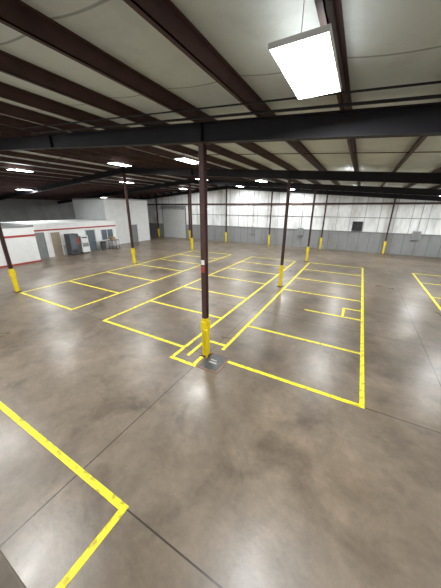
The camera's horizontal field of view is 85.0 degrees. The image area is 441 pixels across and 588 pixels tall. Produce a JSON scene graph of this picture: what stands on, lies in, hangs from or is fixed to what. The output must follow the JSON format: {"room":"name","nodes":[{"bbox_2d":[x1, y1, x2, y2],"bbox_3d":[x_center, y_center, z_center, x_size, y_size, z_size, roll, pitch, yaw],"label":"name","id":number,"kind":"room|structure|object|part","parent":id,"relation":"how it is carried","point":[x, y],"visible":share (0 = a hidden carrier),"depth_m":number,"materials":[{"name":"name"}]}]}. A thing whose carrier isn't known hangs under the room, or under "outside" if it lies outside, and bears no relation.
{"room":"factory floor","nodes":[
{"label":"factory floor","id":0,"kind":"room"},
{"bbox_2d":[0,199,75,221],"bbox_3d":[-26.488,-8.575,28.174,0.180,5.104,30.630,11,22,27],"label":"wall","id":1,"kind":"structure","parent":0,"point":[11,210],"depth_m":31.36,"materials":[{"name":"grey paint"}]},
{"bbox_2d":[0,236,440,587],"bbox_3d":[-6.534,-2.255,18.598,45.610,0.210,30.630,11,22,27],"label":"floor","id":2,"kind":"structure","parent":0,"point":[235,476],"depth_m":4.90,"materials":[{"name":"concrete"}]},
{"bbox_2d":[0,225,21,292],"bbox_3d":[-10.326,-3.069,11.208,0.280,6.265,0.280,11,22,27],"label":"post","id":3,"kind":"object","parent":2,"relation":"on","point":[2,239],"depth_m":11.78,"materials":[{"name":"red metal"}]},
{"bbox_3d":[-10.338,-0.693,12.054,0.184,1.179,0.210,11,22,27],"label":"guard","id":4,"kind":"part","parent":3,"relation":"part of","materials":[{"name":"yellow plastic"}]},
{"bbox_2d":[0,550,26,587],"bbox_3d":[-4.972,2.772,3.982,6.600,0.160,0.300,11,22,27],"label":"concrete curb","id":5,"kind":"object","parent":2,"relation":"on","point":[9,578],"depth_m":2.69,"materials":[{"name":"grey concrete"}]},
{"bbox_2d":[0,223,40,267],"bbox_3d":[-19.435,-2.666,15.114,5.330,2.800,11.760,11,22,27],"label":"office block","id":6,"kind":"object","parent":2,"relation":"on","point":[20,239],"visible":1,"depth_m":17.82,"materials":[{"name":"white paint"}]},
{"bbox_2d":[0,219,117,258],"bbox_3d":[-15.489,-5.761,23.861,5.180,2.800,8.250,11,22,27],"label":"annex","id":7,"kind":"object","parent":2,"relation":"on","point":[49,234],"depth_m":21.74,"materials":[{"name":"white paint"}]},
{"bbox_2d":[64,233,81,254],"bbox_3d":[-13.382,-4.516,21.809,0.815,1.850,0.840,11,22,27],"label":"vending machine","id":8,"kind":"object","parent":2,"relation":"on","point":[72,242],"visible":1,"depth_m":21.56,"materials":[{"name":"grey metal"}]},
{"bbox_2d":[78,235,90,252],"bbox_3d":[-12.913,-4.692,22.683,0.735,1.600,0.720,11,22,27],"label":"machine","id":9,"kind":"object","parent":2,"relation":"on","point":[83,239],"visible":0.8,"depth_m":22.46,"materials":[{"name":"white metal"}]},
{"bbox_2d":[100,241,106,249],"bbox_3d":[-11.840,-4.878,24.351,0.593,0.840,0.593,11,22,27],"label":"trash can","id":10,"kind":"object","parent":2,"relation":"on","point":[102,243],"visible":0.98,"depth_m":24.20,"materials":[{"name":"grey plastic"}]},
{"bbox_2d":[72,198,149,243],"bbox_3d":[-13.426,-9.263,30.384,5.640,5.040,6.340,11,22,27],"label":"shell","id":11,"kind":"object","parent":2,"relation":"on","point":[98,209],"depth_m":28.13,"materials":[{"name":"white paint"}]},
{"bbox_3d":[-13.414,-11.571,29.562,5.640,0.140,6.340,11,22,27],"label":"cap","id":12,"kind":"part","parent":11,"relation":"part of","materials":[{"name":"white paint"}]},
{"bbox_2d":[131,224,138,241],"bbox_3d":[-10.712,-7.560,30.023,0.080,2.100,1.000,11,22,27],"label":"door","id":13,"kind":"structure","parent":11,"relation":"attached to","point":[134,227],"depth_m":30.11,"materials":[{"name":"silver metal"}]},
{"bbox_2d":[108,237,119,248],"bbox_3d":[-11.167,-5.383,25.232,0.560,1.203,0.956,11,22,27],"label":"utility cart","id":14,"kind":"object","parent":2,"relation":"on","point":[111,238],"visible":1,"depth_m":24.98,"materials":[{"name":"grey metal"}]},
{"bbox_2d":[121,173,136,263],"bbox_3d":[-6.613,-5.285,17.483,0.280,6.265,0.280,11,22,27],"label":"post","id":15,"kind":"object","parent":2,"relation":"on","point":[124,174],"depth_m":17.42,"materials":[{"name":"red metal"}]},
{"bbox_3d":[-6.625,-2.909,18.329,0.184,1.179,0.210,11,22,27],"label":"guard","id":16,"kind":"part","parent":15,"relation":"part of","materials":[{"name":"yellow plastic"}]},
{"bbox_2d":[155,198,159,236],"bbox_3d":[-9.206,-11.133,35.218,0.280,5.360,0.280,11,22,27],"label":"wall post","id":17,"kind":"object","parent":2,"relation":"on","point":[155,198],"visible":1,"depth_m":35.22,"materials":[{"name":"red metal"}]},
{"bbox_3d":[-9.206,-11.133,35.218,0.280,5.360,0.280,11,22,27],"label":"post","id":18,"kind":"part","parent":17,"relation":"part of","materials":[{"name":"red metal"}]},
{"bbox_2d":[188,194,190,238],"bbox_3d":[-4.245,-10.389,32.545,0.280,5.797,0.280,11,22,27],"label":"wall post","id":19,"kind":"object","parent":2,"relation":"on","point":[188,194],"visible":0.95,"depth_m":32.54,"materials":[{"name":"red metal"}]},
{"bbox_3d":[-4.245,-10.389,32.545,0.280,5.797,0.280,11,22,27],"label":"post","id":20,"kind":"part","parent":19,"relation":"part of","materials":[{"name":"red metal"}]},
{"bbox_2d":[189,183,192,237],"bbox_3d":[-2.900,-7.500,23.757,0.280,6.265,0.280,11,22,27],"label":"post","id":21,"kind":"object","parent":2,"relation":"on","point":[189,183],"visible":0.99,"depth_m":23.49,"materials":[{"name":"red metal"}]},
{"bbox_2d":[195,141,212,357],"bbox_3d":[-0.408,-0.756,6.156,0.280,5.390,0.280,11,22,27],"label":"post","id":22,"kind":"object","parent":2,"relation":"on","point":[202,146],"depth_m":5.92,"materials":[{"name":"red metal"}]},
{"bbox_2d":[201,260,204,272],"bbox_3d":[-0.448,-0.699,6.101,0.100,0.320,0.011,11,22,27],"label":"tag","id":23,"kind":"object","parent":22,"relation":"attached to","point":[202,261],"visible":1,"depth_m":6.10,"materials":[{"name":"red plastic"}]},
{"bbox_3d":[-0.418,1.208,6.855,0.184,1.179,0.210,11,22,27],"label":"guard","id":24,"kind":"part","parent":22,"relation":"part of","materials":[{"name":"yellow plastic"}]},
{"bbox_2d":[204,329,207,357],"bbox_3d":[-0.398,1.403,6.724,0.100,0.899,0.070,11,22,27],"label":"outlet","id":25,"kind":"object","parent":22,"relation":"attached to","point":[205,330],"visible":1,"depth_m":6.60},
{"bbox_2d":[225,189,226,241],"bbox_3d":[0.716,-9.644,29.872,0.280,6.235,0.280,11,22,27],"label":"wall post","id":26,"kind":"object","parent":2,"relation":"on","point":[226,189],"visible":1,"depth_m":30.16,"materials":[{"name":"red metal"}]},
{"bbox_2d":[268,192,272,244],"bbox_3d":[5.675,-8.487,27.346,0.280,5.797,0.280,11,22,27],"label":"wall post","id":27,"kind":"object","parent":2,"relation":"on","point":[272,192],"visible":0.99,"depth_m":27.24,"materials":[{"name":"red metal"}]},
{"bbox_3d":[5.675,-8.487,27.346,0.280,5.797,0.280,11,22,27],"label":"post","id":28,"kind":"part","parent":27,"relation":"part of","materials":[{"name":"red metal"}]},
{"bbox_2d":[277,179,292,286],"bbox_3d":[3.305,-2.971,12.430,0.280,5.390,0.280,11,22,27],"label":"post","id":29,"kind":"object","parent":2,"relation":"on","point":[289,180],"depth_m":12.34,"materials":[{"name":"red metal"}]},
{"bbox_3d":[3.295,-1.008,13.130,0.184,1.179,0.210,11,22,27],"label":"guard","id":30,"kind":"part","parent":29,"relation":"part of","materials":[{"name":"yellow plastic"}]},
{"bbox_2d":[304,189,316,261],"bbox_3d":[7.018,-5.187,18.705,0.280,5.390,0.280,11,22,27],"label":"post","id":31,"kind":"object","parent":2,"relation":"on","point":[314,197],"depth_m":18.61,"materials":[{"name":"red metal"}]},
{"bbox_3d":[7.008,-3.224,19.404,0.184,1.179,0.210,11,22,27],"label":"guard","id":32,"kind":"part","parent":31,"relation":"part of","materials":[{"name":"yellow plastic"}]},
{"bbox_2d":[319,195,327,248],"bbox_3d":[10.634,-7.331,24.820,0.280,5.360,0.280,11,22,27],"label":"wall post","id":33,"kind":"object","parent":2,"relation":"on","point":[327,195],"visible":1,"depth_m":24.77,"materials":[{"name":"red metal"}]},
{"bbox_3d":[10.634,-7.331,24.820,0.280,5.360,0.280,11,22,27],"label":"post","id":34,"kind":"part","parent":33,"relation":"part of","materials":[{"name":"red metal"}]},
{"bbox_2d":[381,199,395,253],"bbox_3d":[15.593,-6.174,22.293,0.280,4.923,0.280,11,22,27],"label":"wall post","id":35,"kind":"object","parent":2,"relation":"on","point":[385,241],"visible":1,"depth_m":22.25,"materials":[{"name":"red metal"}]},
{"bbox_2d":[0,0,440,191],"bbox_3d":[-6.469,-8.042,16.606,45.610,1.861,30.780,11,22,27],"label":"ceiling","id":36,"kind":"structure","parent":0,"point":[389,42],"depth_m":3.10,"materials":[{"name":"metal"}]},
{"bbox_2d":[6,165,33,171],"bbox_3d":[-12.250,-7.713,14.666,0.520,0.350,1.220,11,22,27],"label":"light","id":37,"kind":"object","parent":36,"relation":"hanging from","point":[15,169],"visible":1,"depth_m":14.67,"materials":[{"name":"white plastic"}]},
{"bbox_2d":[107,162,131,166],"bbox_3d":[-5.497,-7.230,13.087,0.520,0.350,1.220,11,22,27],"label":"light","id":38,"kind":"object","parent":36,"relation":"hanging from","point":[113,163],"visible":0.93,"depth_m":13.09,"materials":[{"name":"white plastic"}]},
{"bbox_2d":[174,157,198,163],"bbox_3d":[-1.281,-5.562,9.724,0.520,0.350,1.220,11,22,27],"label":"light","id":39,"kind":"object","parent":36,"relation":"hanging from","point":[184,159],"visible":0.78,"depth_m":9.63,"materials":[{"name":"white plastic"}]},
{"bbox_2d":[268,0,341,99],"bbox_3d":[0.953,-2.506,2.498,0.520,0.350,1.220,11,22,27],"label":"light","id":40,"kind":"object","parent":36,"relation":"hanging from","point":[307,60],"visible":1,"depth_m":2.35,"materials":[{"name":"white plastic"}]},
{"bbox_2d":[0,0,440,199],"bbox_3d":[-6.624,-7.944,16.642,42.720,1.860,30.630,11,22,27],"label":"ceiling joists","id":41,"kind":"structure","parent":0,"point":[164,16],"depth_m":4.79,"materials":[{"name":"brown metal"}]},
{"bbox_2d":[0,80,440,199],"bbox_3d":[-6.614,-7.745,16.602,45.463,1.904,22.825,11,22,27],"label":"rods","id":42,"kind":"object","parent":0,"point":[435,96],"depth_m":4.09,"materials":[{"name":"black metal"}]},
{"bbox_2d":[0,102,440,150],"bbox_3d":[-10.319,-5.370,10.392,45.470,2.121,0.180,11,22,27],"label":"ceiling beam","id":43,"kind":"structure","parent":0,"point":[423,119],"depth_m":4.53,"materials":[{"name":"black metal"}]},
{"bbox_2d":[0,167,440,199],"bbox_3d":[-6.605,-7.586,16.666,45.470,2.121,0.180,11,22,27],"label":"rafter","id":44,"kind":"object","parent":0,"point":[360,176],"depth_m":11.92,"materials":[{"name":"black metal"}]},
{"bbox_2d":[58,179,440,203],"bbox_3d":[-2.892,-9.802,22.940,45.470,2.121,0.180,11,22,27],"label":"rafter","id":45,"kind":"object","parent":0,"point":[374,189],"depth_m":18.47,"materials":[{"name":"black metal"}]},
{"bbox_2d":[130,185,440,257],"bbox_3d":[0.981,-10.049,30.088,45.610,6.855,0.150,11,22,27],"label":"wall","id":46,"kind":"structure","parent":0,"point":[335,217],"depth_m":25.44,"materials":[{"name":"white metal"}]},
{"bbox_2d":[161,206,186,238],"bbox_3d":[-6.649,-10.243,34.260,4.200,4.350,0.298,11,22,27],"label":"frame","id":47,"kind":"object","parent":46,"relation":"attached to","point":[162,207],"visible":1,"depth_m":33.52,"materials":[{"name":"grey metal"}]},
{"bbox_2d":[163,209,185,237],"bbox_3d":[-6.589,-10.068,34.439,4.000,3.900,0.048,11,22,27],"label":"slats","id":48,"kind":"object","parent":46,"relation":"attached to","point":[174,219],"visible":1,"depth_m":34.38,"materials":[{"name":"grey metal"}]},
{"bbox_2d":[250,191,254,233],"bbox_3d":[3.867,-9.571,28.351,0.440,4.748,0.175,11,22,27],"label":"electrical panel","id":49,"kind":"object","parent":46,"relation":"attached to","point":[252,227],"visible":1,"depth_m":28.88,"materials":[{"name":"grey metal"}]},
{"bbox_2d":[147,202,440,235],"bbox_3d":[0.849,-9.850,30.072,45.460,2.770,0.120,11,22,27],"label":"trim","id":50,"kind":"structure","parent":46,"relation":"attached to","point":[377,203],"depth_m":24.70,"materials":[{"name":"red metal"}]},
{"bbox_2d":[297,194,304,234],"bbox_3d":[8.756,-8.478,25.843,0.560,4.217,0.175,11,22,27],"label":"electrical panel","id":51,"kind":"object","parent":46,"relation":"attached to","point":[300,230],"visible":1,"depth_m":26.28,"materials":[{"name":"grey metal"}]},
{"bbox_2d":[351,221,362,230],"bbox_3d":[13.460,-6.667,23.681,0.900,0.900,0.205,11,22,27],"label":"wall fan","id":52,"kind":"object","parent":46,"relation":"attached to","point":[357,225],"visible":1,"depth_m":23.68,"materials":[{"name":"grey metal"}]},
{"bbox_2d":[411,201,425,240],"bbox_3d":[17.662,-6.448,21.290,0.600,3.332,0.175,11,22,27],"label":"electrical panel","id":53,"kind":"object","parent":46,"relation":"attached to","point":[416,235],"visible":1,"depth_m":21.60,"materials":[{"name":"grey metal"}]},
{"bbox_2d":[133,185,440,200],"bbox_3d":[0.796,-12.003,29.174,45.470,2.121,0.180,11,22,27],"label":"rafter","id":54,"kind":"object","parent":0,"point":[344,193],"depth_m":24.42,"materials":[{"name":"black metal"}]}
]}

